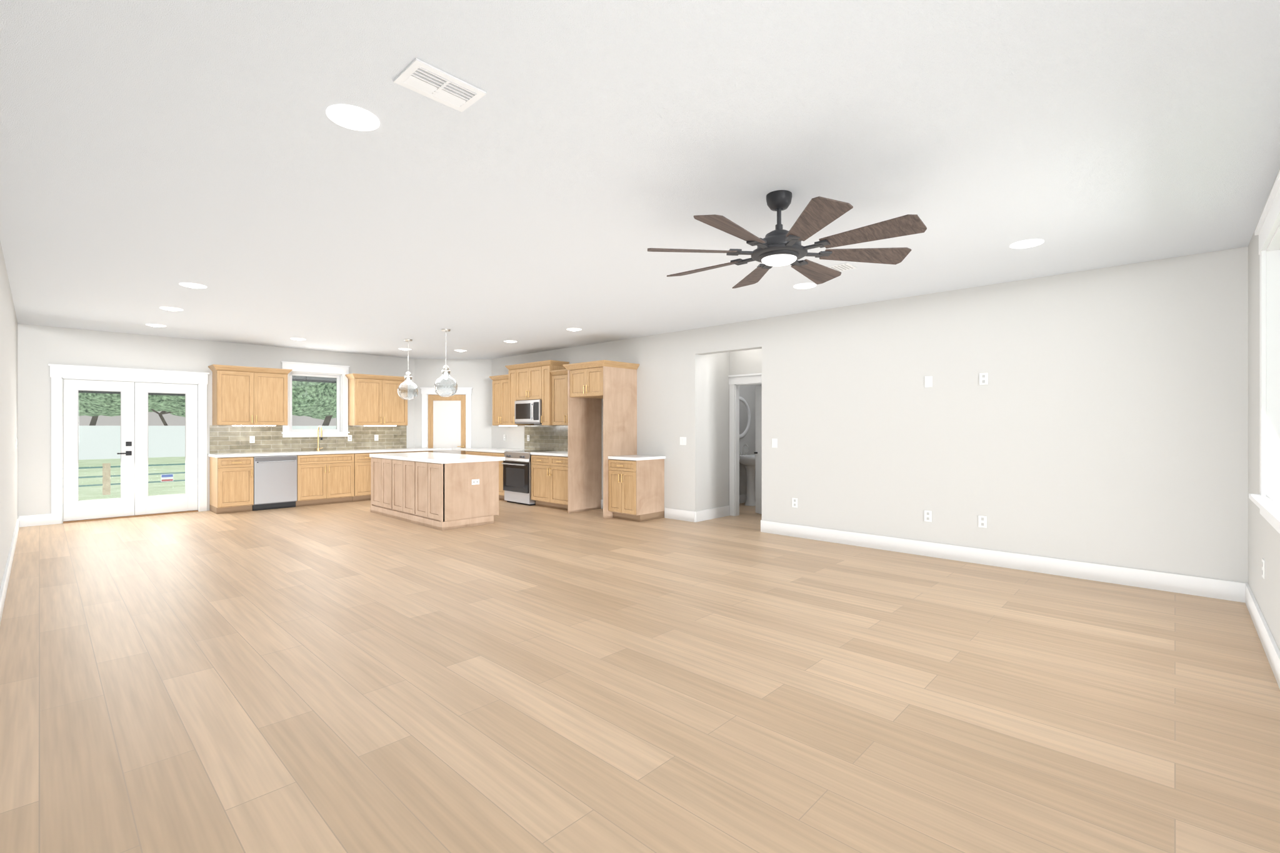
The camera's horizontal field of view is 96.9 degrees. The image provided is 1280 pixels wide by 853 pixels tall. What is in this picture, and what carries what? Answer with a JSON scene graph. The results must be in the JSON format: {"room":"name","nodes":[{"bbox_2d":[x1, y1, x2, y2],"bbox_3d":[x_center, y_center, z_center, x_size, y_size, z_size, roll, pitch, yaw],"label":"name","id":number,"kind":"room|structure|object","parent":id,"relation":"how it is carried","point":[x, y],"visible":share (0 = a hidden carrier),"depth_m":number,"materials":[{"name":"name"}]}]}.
{"room":"empty living room","nodes":[
{"label":"empty living room","id":0,"kind":"room"},
{"bbox_2d":[0,240,17,588],"bbox_3d":[-4.170,-0.015,3.558,12.070,2.750,0.150,0,0,43],"label":"wall","id":1,"kind":"structure","parent":0,"point":[8,418],"depth_m":5.24,"materials":[{"name":"white paint"}]},
{"bbox_2d":[0,515,22,624],"bbox_3d":[-4.114,1.285,3.618,11.770,0.150,0.016,0,0,43],"label":"baseboard","id":2,"kind":"structure","parent":1,"relation":"attached to","point":[4,587],"depth_m":5.02,"materials":[{"name":"white wood"}]},
{"bbox_2d":[15,438,16,448],"bbox_3d":[-7.770,0.210,7.065,0.072,0.116,0.009,0,0,43],"label":"light switch","id":3,"kind":"object","parent":1,"relation":"attached to","point":[15,443],"visible":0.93,"depth_m":7.04,"materials":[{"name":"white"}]},
{"bbox_2d":[17,323,414,516],"bbox_3d":[-6.137,-0.015,10.158,0.150,2.750,6.750,0,0,43],"label":"wall","id":4,"kind":"structure","parent":0,"point":[40,348],"depth_m":8.27,"materials":[{"name":"white paint"}]},
{"bbox_2d":[22,513,51,526],"bbox_3d":[-8.271,1.285,7.776,0.016,0.150,0.295,0,0,43],"label":"baseboard","id":5,"kind":"structure","parent":4,"relation":"attached to","point":[39,519],"depth_m":7.77,"materials":[{"name":"white wood"}]},
{"bbox_2d":[48,363,209,524],"bbox_3d":[-7.626,0.247,8.551,0.190,2.225,1.800,0,0,43],"label":"door frame","id":6,"kind":"structure","parent":4,"relation":"attached to","point":[59,374],"depth_m":8.29,"materials":[{"name":"white wood"}]},
{"bbox_2d":[63,379,197,521],"bbox_3d":[-7.606,0.335,8.532,0.095,2.007,1.510,0,0,43],"label":"doors","id":7,"kind":"structure","parent":4,"relation":"in","point":[135,499],"depth_m":8.50,"materials":[{"name":"white"}]},
{"bbox_2d":[249,436,254,443],"bbox_3d":[-6.556,0.220,9.583,0.008,0.116,0.072,0,0,43],"label":"outlet","id":8,"kind":"object","parent":4,"relation":"attached to","point":[252,439],"depth_m":9.58,"materials":[{"name":"white plastic"}]},
{"bbox_2d":[208,364,410,426],"bbox_3d":[-5.747,-0.491,10.178,0.386,0.967,3.175,0,0,43],"label":"upper cabinets","id":9,"kind":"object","parent":4,"relation":"attached to","point":[247,396],"depth_m":9.53,"materials":[{"name":"brown wood"}]},
{"bbox_2d":[291,375,336,383],"bbox_3d":[-7.348,-1.255,11.060,2.849,0.470,10.000,0,0,43],"label":"beam","id":10,"kind":"structure","parent":4,"relation":"attached to","point":[309,379],"depth_m":12.83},
{"bbox_2d":[280,361,349,437],"bbox_3d":[-5.925,-0.475,10.346,0.200,1.330,1.125,0,0,43],"label":"kitchen window","id":11,"kind":"structure","parent":4,"relation":"in","point":[337,397],"depth_m":10.40,"materials":[{"name":"white wood"}]},
{"bbox_2d":[347,435,351,441],"bbox_3d":[-5.485,0.220,10.718,0.008,0.116,0.072,0,0,43],"label":"outlet","id":12,"kind":"object","parent":4,"relation":"attached to","point":[349,438],"depth_m":10.71,"materials":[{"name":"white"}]},
{"bbox_2d":[374,435,378,440],"bbox_3d":[-5.149,0.220,11.074,0.008,0.116,0.072,0,0,43],"label":"outlet","id":13,"kind":"object","parent":4,"relation":"attached to","point":[375,436],"depth_m":11.07,"materials":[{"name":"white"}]},
{"bbox_2d":[414,358,491,448],"bbox_3d":[-3.848,-0.015,11.717,1.570,2.750,0.100,0,0,-2],"label":"wall","id":14,"kind":"structure","parent":0,"point":[475,374],"depth_m":11.68,"materials":[{"name":"white paint"}]},
{"bbox_2d":[420,387,472,451],"bbox_3d":[-3.977,0.280,11.693,1.060,2.160,0.140,0,0,-2],"label":"door frame","id":15,"kind":"structure","parent":14,"relation":"attached to","point":[426,392],"depth_m":11.65,"materials":[{"name":"white wood"}]},
{"bbox_2d":[428,395,465,454],"bbox_3d":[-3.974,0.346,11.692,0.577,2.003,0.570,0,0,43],"label":"pantry door","id":16,"kind":"structure","parent":14,"relation":"in","point":[446,422],"depth_m":11.69,"materials":[{"name":"brown wood"}]},
{"bbox_2d":[0,499,1279,852],"bbox_3d":[-0.876,1.410,7.049,12.070,0.100,9.750,0,0,43],"label":"floor","id":17,"kind":"structure","parent":0,"point":[362,677],"depth_m":2.85,"materials":[{"name":"brown wood"}]},
{"bbox_2d":[207,455,254,514],"bbox_3d":[-6.577,0.920,9.128,0.620,0.880,0.470,0,0,43],"label":"base cabinet","id":18,"kind":"object","parent":17,"relation":"on","point":[231,477],"depth_m":8.93,"materials":[{"name":"brown wood"}]},
{"bbox_2d":[252,455,296,510],"bbox_3d":[-6.183,0.923,9.506,0.634,0.870,0.610,0,0,43],"label":"dishwasher","id":19,"kind":"object","parent":17,"relation":"on","point":[275,482],"visible":0.88,"depth_m":9.30,"materials":[{"name":"silver metal"}]},
{"bbox_2d":[295,453,359,506],"bbox_3d":[-5.655,0.920,10.105,0.620,0.880,0.976,0,0,43],"label":"base cabinet","id":20,"kind":"object","parent":17,"relation":"on","point":[335,470],"depth_m":9.89,"materials":[{"name":"brown wood"}]},
{"bbox_2d":[207,448,429,458],"bbox_3d":[-5.579,0.460,10.179,0.628,0.040,3.415,0,0,43],"label":"countertop","id":21,"kind":"structure","parent":20,"relation":"on","point":[362,450],"depth_m":9.93,"materials":[{"name":"white stone"}]},
{"bbox_2d":[316,425,323,450],"bbox_3d":[-5.737,0.212,10.208,0.211,0.454,0.101,0,0,43],"label":"kitchen faucet","id":22,"kind":"object","parent":21,"relation":"on","point":[318,449],"visible":1,"depth_m":10.23,"materials":[{"name":"gold metal"}]},
{"bbox_2d":[360,450,384,501],"bbox_3d":[-5.201,0.920,10.585,0.620,0.880,0.597,0,0,43],"label":"base cabinet","id":23,"kind":"object","parent":17,"relation":"on","point":[365,459],"depth_m":10.35,"materials":[{"name":"brown wood"}]},
{"bbox_2d":[385,450,428,453],"bbox_3d":[-4.747,0.920,11.066,0.620,0.880,0.981,0,0,43],"label":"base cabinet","id":24,"kind":"object","parent":17,"relation":"on","point":[385,451],"depth_m":10.83,"materials":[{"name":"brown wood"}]},
{"bbox_2d":[370,456,498,530],"bbox_3d":[-3.124,0.919,8.527,2.334,0.880,0.897,0,0,43],"label":"kitchen island","id":25,"kind":"object","parent":17,"relation":"on","point":[442,491],"depth_m":7.84,"materials":[{"name":"brown wood"}]},
{"bbox_2d":[369,451,504,464],"bbox_3d":[-3.110,0.460,8.542,2.370,0.050,0.955,0,0,43],"label":"island countertop","id":26,"kind":"structure","parent":25,"relation":"on","point":[445,459],"depth_m":8.05,"materials":[{"name":"white stone"}]},
{"bbox_2d":[465,450,482,455],"bbox_3d":[-2.963,0.920,11.167,0.761,0.880,0.620,0,0,43],"label":"base cabinet","id":27,"kind":"object","parent":17,"relation":"on","point":[469,452],"depth_m":10.97,"materials":[{"name":"brown wood"}]},
{"bbox_2d":[482,450,534,500],"bbox_3d":[-2.495,0.920,10.726,0.761,0.880,0.620,0,0,43],"label":"base cabinet","id":28,"kind":"object","parent":17,"relation":"on","point":[489,453],"depth_m":10.38,"materials":[{"name":"brown wood"}]},
{"bbox_2d":[462,448,524,453],"bbox_3d":[-2.747,0.460,10.957,1.444,0.040,0.628,0,0,43],"label":"countertop","id":29,"kind":"structure","parent":28,"relation":"on","point":[499,450],"depth_m":10.85,"materials":[{"name":"white stone"}]},
{"bbox_2d":[501,450,551,505],"bbox_3d":[-1.983,0.901,10.152,0.760,0.918,0.712,0,0,43],"label":"range","id":30,"kind":"object","parent":17,"relation":"on","point":[517,477],"visible":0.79,"depth_m":9.90,"materials":[{"name":"silver metal"}]},
{"bbox_2d":[530,453,568,510],"bbox_3d":[-1.270,0.920,9.569,1.064,0.880,0.620,0,0,43],"label":"base cabinet","id":31,"kind":"object","parent":17,"relation":"on","point":[549,474],"depth_m":9.36,"materials":[{"name":"brown wood"}]},
{"bbox_2d":[535,450,568,455],"bbox_3d":[-1.268,0.460,9.561,1.079,0.040,0.628,0,0,43],"label":"countertop","id":32,"kind":"structure","parent":31,"relation":"on","point":[555,452],"depth_m":9.47,"materials":[{"name":"white stone"}]},
{"bbox_2d":[608,458,664,521],"bbox_3d":[-0.054,0.920,8.422,0.560,0.880,0.620,0,0,43],"label":"base cabinet","id":33,"kind":"object","parent":17,"relation":"on","point":[636,488],"depth_m":8.21,"materials":[{"name":"brown wood"}]},
{"bbox_2d":[608,455,664,460],"bbox_3d":[-0.047,0.460,8.409,0.588,0.040,0.628,0,0,43],"label":"countertop","id":34,"kind":"structure","parent":33,"relation":"on","point":[634,457],"depth_m":8.27,"materials":[{"name":"white stone"}]},
{"bbox_2d":[739,444,755,506],"bbox_3d":[1.942,0.835,9.787,0.570,1.049,0.560,0,0,43],"label":"pedestal sink","id":35,"kind":"object","parent":17,"relation":"on","point":[748,461],"visible":0.85,"depth_m":9.74,"materials":[{"name":"white ceramic"}]},
{"bbox_2d":[0,0,1279,359],"bbox_3d":[-0.876,-1.440,7.049,12.070,0.100,9.750,0,0,43],"label":"ceiling","id":36,"kind":"structure","parent":0,"point":[564,174],"depth_m":2.90,"materials":[{"name":"white paint"}]},
{"bbox_2d":[145,323,166,326],"bbox_3d":[-6.641,-1.379,7.780,0.216,0.022,0.216,0,0,43],"label":"recessed light","id":37,"kind":"object","parent":36,"relation":"in","point":[153,325],"visible":1,"depth_m":7.74,"materials":[{"name":"white plastic"}]},
{"bbox_2d":[159,306,183,311],"bbox_3d":[-5.527,-1.379,6.688,0.216,0.022,0.216,0,0,43],"label":"recessed light","id":38,"kind":"object","parent":36,"relation":"in","point":[171,309],"visible":0.98,"depth_m":6.65,"materials":[{"name":"white plastic"}]},
{"bbox_2d":[179,282,206,288],"bbox_3d":[-4.399,-1.379,5.582,0.216,0.022,0.216,0,0,43],"label":"recessed light","id":39,"kind":"object","parent":36,"relation":"in","point":[192,285],"visible":0.98,"depth_m":5.55,"materials":[{"name":"white plastic"}]},
{"bbox_2d":[290,338,306,340],"bbox_3d":[-5.424,-1.379,8.997,0.216,0.022,0.216,0,0,43],"label":"recessed light","id":40,"kind":"object","parent":36,"relation":"in","point":[299,339],"visible":0.98,"depth_m":8.96,"materials":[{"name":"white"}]},
{"bbox_2d":[326,104,379,131],"bbox_3d":[-1.291,-1.379,2.552,0.216,0.022,0.216,0,0,43],"label":"recessed light","id":41,"kind":"object","parent":36,"relation":"in","point":[352,117],"visible":1,"depth_m":2.53,"materials":[{"name":"white plastic"}]},
{"bbox_2d":[398,348,411,350],"bbox_3d":[-4.213,-1.379,10.164,0.216,0.022,0.216,0,0,43],"label":"recessed light","id":42,"kind":"object","parent":36,"relation":"in","point":[404,349],"visible":0.92,"depth_m":10.12,"materials":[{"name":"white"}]},
{"bbox_2d":[397,339,418,399],"bbox_3d":[-3.707,-0.906,9.068,0.316,0.968,0.316,0,0,43],"label":"pendant light","id":43,"kind":"object","parent":36,"relation":"hanging from","point":[407,376],"visible":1,"depth_m":9.04,"materials":[{"name":"clear glass"}]},
{"bbox_2d":[393,58,486,111],"bbox_3d":[-0.813,-1.384,2.314,0.200,0.010,0.300,0,0,43],"label":"ceiling vent","id":44,"kind":"object","parent":36,"relation":"in","point":[419,76],"visible":1,"depth_m":2.30,"materials":[{"name":"white metal"}]},
{"bbox_2d":[434,328,457,396],"bbox_3d":[-2.782,-0.906,8.125,0.316,0.968,0.316,0,0,43],"label":"pendant light","id":45,"kind":"object","parent":36,"relation":"hanging from","point":[445,370],"visible":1,"depth_m":8.09,"materials":[{"name":"clear glass"}]},
{"bbox_2d":[454,350,466,351],"bbox_3d":[-3.274,-1.379,10.357,0.216,0.022,0.216,0,0,43],"label":"recessed light","id":46,"kind":"object","parent":36,"relation":"in","point":[461,350],"visible":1,"depth_m":10.31,"materials":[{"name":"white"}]},
{"bbox_2d":[503,340,517,343],"bbox_3d":[-2.114,-1.379,9.255,0.216,0.022,0.216,0,0,43],"label":"recessed light","id":47,"kind":"object","parent":36,"relation":"in","point":[510,341],"visible":1,"depth_m":9.22,"materials":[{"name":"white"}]},
{"bbox_2d":[566,328,581,331],"bbox_3d":[-0.942,-1.379,8.108,0.216,0.022,0.216,0,0,43],"label":"recessed light","id":48,"kind":"object","parent":36,"relation":"in","point":[574,329],"visible":0.98,"depth_m":8.06,"materials":[{"name":"white plastic"}]},
{"bbox_2d":[647,190,926,288],"bbox_3d":[0.835,-1.183,3.405,1.591,0.414,1.591,0,0,43],"label":"ceiling fan","id":49,"kind":"object","parent":36,"relation":"hanging from","point":[779,245],"visible":1,"depth_m":3.28,"materials":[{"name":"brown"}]},
{"bbox_2d":[793,283,816,289],"bbox_3d":[1.628,-1.379,5.600,0.216,0.022,0.216,0,0,43],"label":"recessed light","id":50,"kind":"object","parent":36,"relation":"in","point":[805,285],"visible":1,"depth_m":5.56,"materials":[{"name":"white plastic"}]},
{"bbox_2d":[827,262,856,271],"bbox_3d":[1.760,-1.385,4.939,0.180,0.008,0.200,0,0,43],"label":"ceiling vent","id":51,"kind":"object","parent":36,"relation":"in","point":[843,267],"visible":0.96,"depth_m":4.92,"materials":[{"name":"white metal"}]},
{"bbox_2d":[1010,238,1043,248],"bbox_3d":[2.938,-1.379,4.308,0.216,0.022,0.216,0,0,43],"label":"recessed light","id":52,"kind":"object","parent":36,"relation":"in","point":[1025,244],"visible":1,"depth_m":4.28,"materials":[{"name":"white plastic"}]},
{"bbox_2d":[701,351,729,510],"bbox_3d":[1.071,-0.015,8.470,0.150,2.750,0.690,0,0,43],"label":"wall","id":53,"kind":"structure","parent":0,"point":[718,369],"depth_m":8.41,"materials":[{"name":"white paint"}]},
{"bbox_2d":[692,505,729,522],"bbox_3d":[1.081,1.285,8.360,0.016,0.150,0.876,0,0,43],"label":"baseboard","id":54,"kind":"structure","parent":53,"relation":"attached to","point":[707,514],"depth_m":8.30,"materials":[{"name":"white wood"}]},
{"bbox_2d":[729,348,761,375],"bbox_3d":[1.708,-0.015,8.439,3.300,2.750,0.100,0,0,43],"label":"wall","id":55,"kind":"structure","parent":0,"point":[746,362],"depth_m":8.49,"materials":[{"name":"white paint"}]},
{"bbox_2d":[728,373,761,516],"bbox_3d":[1.744,0.290,8.378,1.005,2.140,0.140,0,0,43],"label":"door frame","id":56,"kind":"structure","parent":55,"relation":"attached to","point":[735,382],"depth_m":8.63,"materials":[{"name":"white wood"}]},
{"bbox_2d":[753,385,761,514],"bbox_3d":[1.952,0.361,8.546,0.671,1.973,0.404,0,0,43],"label":"door leaf","id":57,"kind":"structure","parent":55,"relation":"in","point":[758,452],"depth_m":8.78,"materials":[{"name":"white wood"}]},
{"bbox_2d":[739,384,760,494],"bbox_3d":[1.571,-0.015,9.896,0.100,2.750,1.830,0,0,43],"label":"wall","id":58,"kind":"structure","parent":0,"point":[747,393],"depth_m":10.23,"materials":[{"name":"white paint"}]},
{"bbox_2d":[739,396,750,438],"bbox_3d":[1.741,-0.160,9.976,0.036,0.740,0.740,0,0,43],"label":"bathroom mirror","id":59,"kind":"object","parent":58,"relation":"attached to","point":[744,417],"visible":0.42,"depth_m":10.08,"materials":[{"name":"white mirror"}]},
{"bbox_2d":[739,492,755,503],"bbox_3d":[1.616,1.285,9.860,0.016,0.150,1.840,0,0,43],"label":"baseboard","id":60,"kind":"structure","parent":58,"relation":"attached to","point":[742,497],"depth_m":10.07,"materials":[{"name":"white"}]},
{"bbox_2d":[491,246,1248,583],"bbox_3d":[0.517,-0.015,8.415,11.920,2.750,0.150,0,0,43],"label":"wall","id":61,"kind":"structure","parent":0,"point":[1101,417],"depth_m":5.45,"materials":[{"name":"white paint"}]},
{"bbox_2d":[491,375,504,426],"bbox_3d":[-2.534,-0.488,10.948,0.606,0.936,0.350,0,0,43],"label":"upper cabinet","id":62,"kind":"object","parent":61,"relation":"attached to","point":[498,382],"depth_m":10.89,"materials":[{"name":"brown wood"}]},
{"bbox_2d":[503,434,505,440],"bbox_3d":[-2.708,0.220,11.336,0.072,0.116,0.007,0,0,43],"label":"outlet","id":63,"kind":"object","parent":61,"relation":"attached to","point":[504,435],"depth_m":11.33,"materials":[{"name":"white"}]},
{"bbox_2d":[504,365,533,426],"bbox_3d":[-2.231,-0.567,10.635,0.387,1.096,0.390,0,0,43],"label":"upper cabinet","id":64,"kind":"object","parent":61,"relation":"attached to","point":[510,379],"depth_m":10.54,"materials":[{"name":"brown wood"}]},
{"bbox_2d":[516,365,526,400],"bbox_3d":[-1.976,-0.795,10.393,0.438,0.641,0.390,0,0,43],"label":"upper cabinet","id":65,"kind":"object","parent":61,"relation":"attached to","point":[520,368],"depth_m":10.32,"materials":[{"name":"brown wood"}]},
{"bbox_2d":[526,435,529,441],"bbox_3d":[-2.126,0.220,10.787,0.072,0.116,0.007,0,0,43],"label":"outlet","id":66,"kind":"object","parent":61,"relation":"attached to","point":[527,437],"depth_m":10.78,"materials":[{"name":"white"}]},
{"bbox_2d":[524,362,541,399],"bbox_3d":[-1.742,-0.795,10.173,0.439,0.641,0.390,0,0,43],"label":"upper cabinet","id":67,"kind":"object","parent":61,"relation":"attached to","point":[532,370],"depth_m":10.06,"materials":[{"name":"brown wood"}]},
{"bbox_2d":[514,399,541,423],"bbox_3d":[-1.888,-0.259,10.252,0.752,0.418,0.466,0,0,43],"label":"microwave","id":68,"kind":"object","parent":67,"relation":"attached to","point":[528,412],"visible":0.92,"depth_m":10.08,"materials":[{"name":"silver metal"}]},
{"bbox_2d":[541,360,571,425],"bbox_3d":[-1.497,-0.567,9.942,0.356,1.096,0.390,0,0,43],"label":"upper cabinet","id":69,"kind":"object","parent":61,"relation":"attached to","point":[549,367],"depth_m":9.76,"materials":[{"name":"brown wood"}]},
{"bbox_2d":[554,367,601,427],"bbox_3d":[-1.094,-0.484,9.589,0.835,0.930,0.350,0,0,43],"label":"upper cabinet","id":70,"kind":"object","parent":61,"relation":"attached to","point":[570,412],"depth_m":9.33,"materials":[{"name":"brown wood"}]},
{"bbox_2d":[569,362,606,399],"bbox_3d":[-0.707,-0.704,8.996,0.454,0.490,0.680,0,0,43],"label":"upper cabinet","id":71,"kind":"object","parent":61,"relation":"attached to","point":[570,395],"depth_m":8.82,"materials":[{"name":"brown wood"}]},
{"bbox_2d":[600,499,603,508],"bbox_3d":[-0.347,1.285,9.117,0.820,0.150,0.016,0,0,43],"label":"baseboard","id":72,"kind":"structure","parent":61,"relation":"attached to","point":[601,500],"depth_m":9.38,"materials":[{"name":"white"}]},
{"bbox_2d":[581,360,636,399],"bbox_3d":[-0.462,-0.704,8.765,0.453,0.490,0.680,0,0,43],"label":"upper cabinet","id":73,"kind":"object","parent":61,"relation":"attached to","point":[610,380],"depth_m":8.55,"materials":[{"name":"brown wood"}]},
{"bbox_2d":[665,508,692,521],"bbox_3d":[0.565,1.285,8.255,0.530,0.150,0.016,0,0,43],"label":"baseboard","id":74,"kind":"structure","parent":61,"relation":"attached to","point":[673,514],"depth_m":8.24,"materials":[{"name":"white wood"}]},
{"bbox_2d":[680,436,686,444],"bbox_3d":[0.622,0.210,8.206,0.115,0.116,0.009,0,0,43],"label":"light switch","id":75,"kind":"object","parent":61,"relation":"attached to","point":[682,440],"visible":1,"depth_m":8.20,"materials":[{"name":"white plastic"}]},
{"bbox_2d":[771,438,777,447],"bbox_3d":[1.706,0.210,7.184,0.072,0.116,0.009,0,0,43],"label":"light switch","id":76,"kind":"object","parent":61,"relation":"attached to","point":[774,442],"visible":1,"depth_m":7.18,"materials":[{"name":"white plastic"}]},
{"bbox_2d":[791,498,797,507],"bbox_3d":[1.910,0.940,6.992,0.072,0.116,0.008,0,0,43],"label":"electrical outlet","id":77,"kind":"object","parent":61,"relation":"attached to","point":[794,502],"visible":1,"depth_m":6.99,"materials":[{"name":"white plastic"}]},
{"bbox_2d":[924,510,931,521],"bbox_3d":[3.020,0.940,5.944,0.072,0.116,0.008,0,0,43],"label":"electrical outlet","id":78,"kind":"object","parent":61,"relation":"attached to","point":[927,515],"visible":1,"depth_m":5.94,"materials":[{"name":"white plastic"}]},
{"bbox_2d":[925,376,932,387],"bbox_3d":[3.023,-0.470,5.940,0.072,0.116,0.009,0,0,43],"label":"outlet","id":79,"kind":"object","parent":61,"relation":"attached to","point":[928,381],"visible":1,"depth_m":5.94,"materials":[{"name":"white plastic"}]},
{"bbox_2d":[978,515,986,528],"bbox_3d":[3.385,0.940,5.600,0.072,0.116,0.008,0,0,43],"label":"electrical outlet","id":80,"kind":"object","parent":61,"relation":"attached to","point":[982,521],"visible":1,"depth_m":5.60,"materials":[{"name":"white plastic"}]},
{"bbox_2d":[979,372,988,384],"bbox_3d":[3.391,-0.470,5.594,0.072,0.116,0.008,0,0,43],"label":"outlet","id":81,"kind":"object","parent":61,"relation":"attached to","point":[983,379],"visible":1,"depth_m":5.59,"materials":[{"name":"white plastic"}]},
{"bbox_2d":[760,520,1242,602],"bbox_3d":[3.109,1.285,5.855,4.276,0.150,0.016,0,0,43],"label":"baseboard","id":82,"kind":"structure","parent":61,"relation":"attached to","point":[1196,586],"depth_m":5.31,"materials":[{"name":"white wood"}]},
{"bbox_2d":[1248,168,1279,651],"bbox_3d":[2.532,-0.015,1.976,0.150,2.750,6.750,0,0,43],"label":"wall","id":83,"kind":"structure","parent":0,"point":[1264,538],"depth_m":3.89,"materials":[{"name":"white paint"}]},
{"bbox_2d":[1242,582,1279,689],"bbox_3d":[2.430,1.285,1.989,0.016,0.150,6.570,0,0,43],"label":"baseboard","id":84,"kind":"structure","parent":83,"relation":"attached to","point":[1272,651],"depth_m":3.48,"materials":[{"name":"white wood"}]},
{"bbox_2d":[1261,558,1264,578],"bbox_3d":[3.946,0.900,3.591,0.008,0.116,0.072,0,0,43],"label":"outlet","id":85,"kind":"object","parent":83,"relation":"attached to","point":[1263,568],"visible":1,"depth_m":3.58,"materials":[{"name":"white plastic"}]},
{"bbox_2d":[1248,170,1279,533],"bbox_3d":[3.263,-0.347,2.798,0.215,1.795,2.110,0,0,43],"label":"window","id":86,"kind":"structure","parent":83,"relation":"in","point":[1267,230],"depth_m":3.47,"materials":[{"name":"white"}]},
{"label":"outside","id":87,"kind":"structure","parent":0,"visible":0},
{"bbox_2d":[78,456,186,500],"bbox_3d":[-14.750,1.520,20.795,130.000,0.080,130.000,0,0,43],"label":"ground","id":88,"kind":"structure","parent":87,"point":[115,487],"depth_m":16.17,"materials":[{"name":"green plant"}]},
{"bbox_2d":[78,403,112,416],"bbox_3d":[-32.263,-2.845,23.726,12.786,8.719,19.025,0,0,43],"label":"tree","id":89,"kind":"object","parent":88,"relation":"on","point":[84,410],"depth_m":27.07,"materials":[{"name":"green plant"}]},
{"bbox_2d":[78,463,186,494],"bbox_3d":[-11.232,1.139,12.663,0.120,0.679,19.000,0,0,43],"label":"fence","id":90,"kind":"object","parent":88,"relation":"on","point":[104,484],"depth_m":12.27,"materials":[{"name":"beige wood"}]},
{"bbox_2d":[160,473,173,481],"bbox_3d":[-10.827,1.175,12.982,0.030,0.170,0.220,0,0,43],"label":"sign","id":91,"kind":"object","parent":90,"relation":"attached to","point":[167,478],"depth_m":12.97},
{"bbox_2d":[89,410,186,425],"bbox_3d":[-29.045,-3.472,29.896,13.558,9.968,19.335,0,0,43],"label":"tree","id":92,"kind":"object","parent":88,"relation":"on","point":[93,420],"depth_m":31.98,"materials":[{"name":"green plant"}]},
{"bbox_2d":[78,411,336,425],"bbox_3d":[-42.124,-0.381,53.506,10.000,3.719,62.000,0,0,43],"label":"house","id":93,"kind":"structure","parent":88,"relation":"on","point":[83,420],"depth_m":48.82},
{"bbox_2d":[78,392,336,425],"bbox_3d":[-25.321,-3.316,29.336,13.570,9.657,20.839,0,0,43],"label":"tree","id":94,"kind":"object","parent":88,"relation":"on","point":[99,399],"depth_m":25.61,"materials":[{"name":"green plant"}]},
{"bbox_2d":[78,425,336,459],"bbox_3d":[-18.961,0.720,31.645,0.300,1.519,100.000,0,0,43],"label":"fence","id":95,"kind":"object","parent":88,"relation":"on","point":[152,452],"depth_m":26.12,"materials":[{"name":"white"}]},
{"bbox_2d":[152,381,336,425],"bbox_3d":[-18.307,-3.394,33.589,12.660,9.876,18.648,0,0,43],"label":"tree","id":96,"kind":"object","parent":88,"relation":"on","point":[314,394],"depth_m":27.72,"materials":[{"name":"green plant"}]}
]}

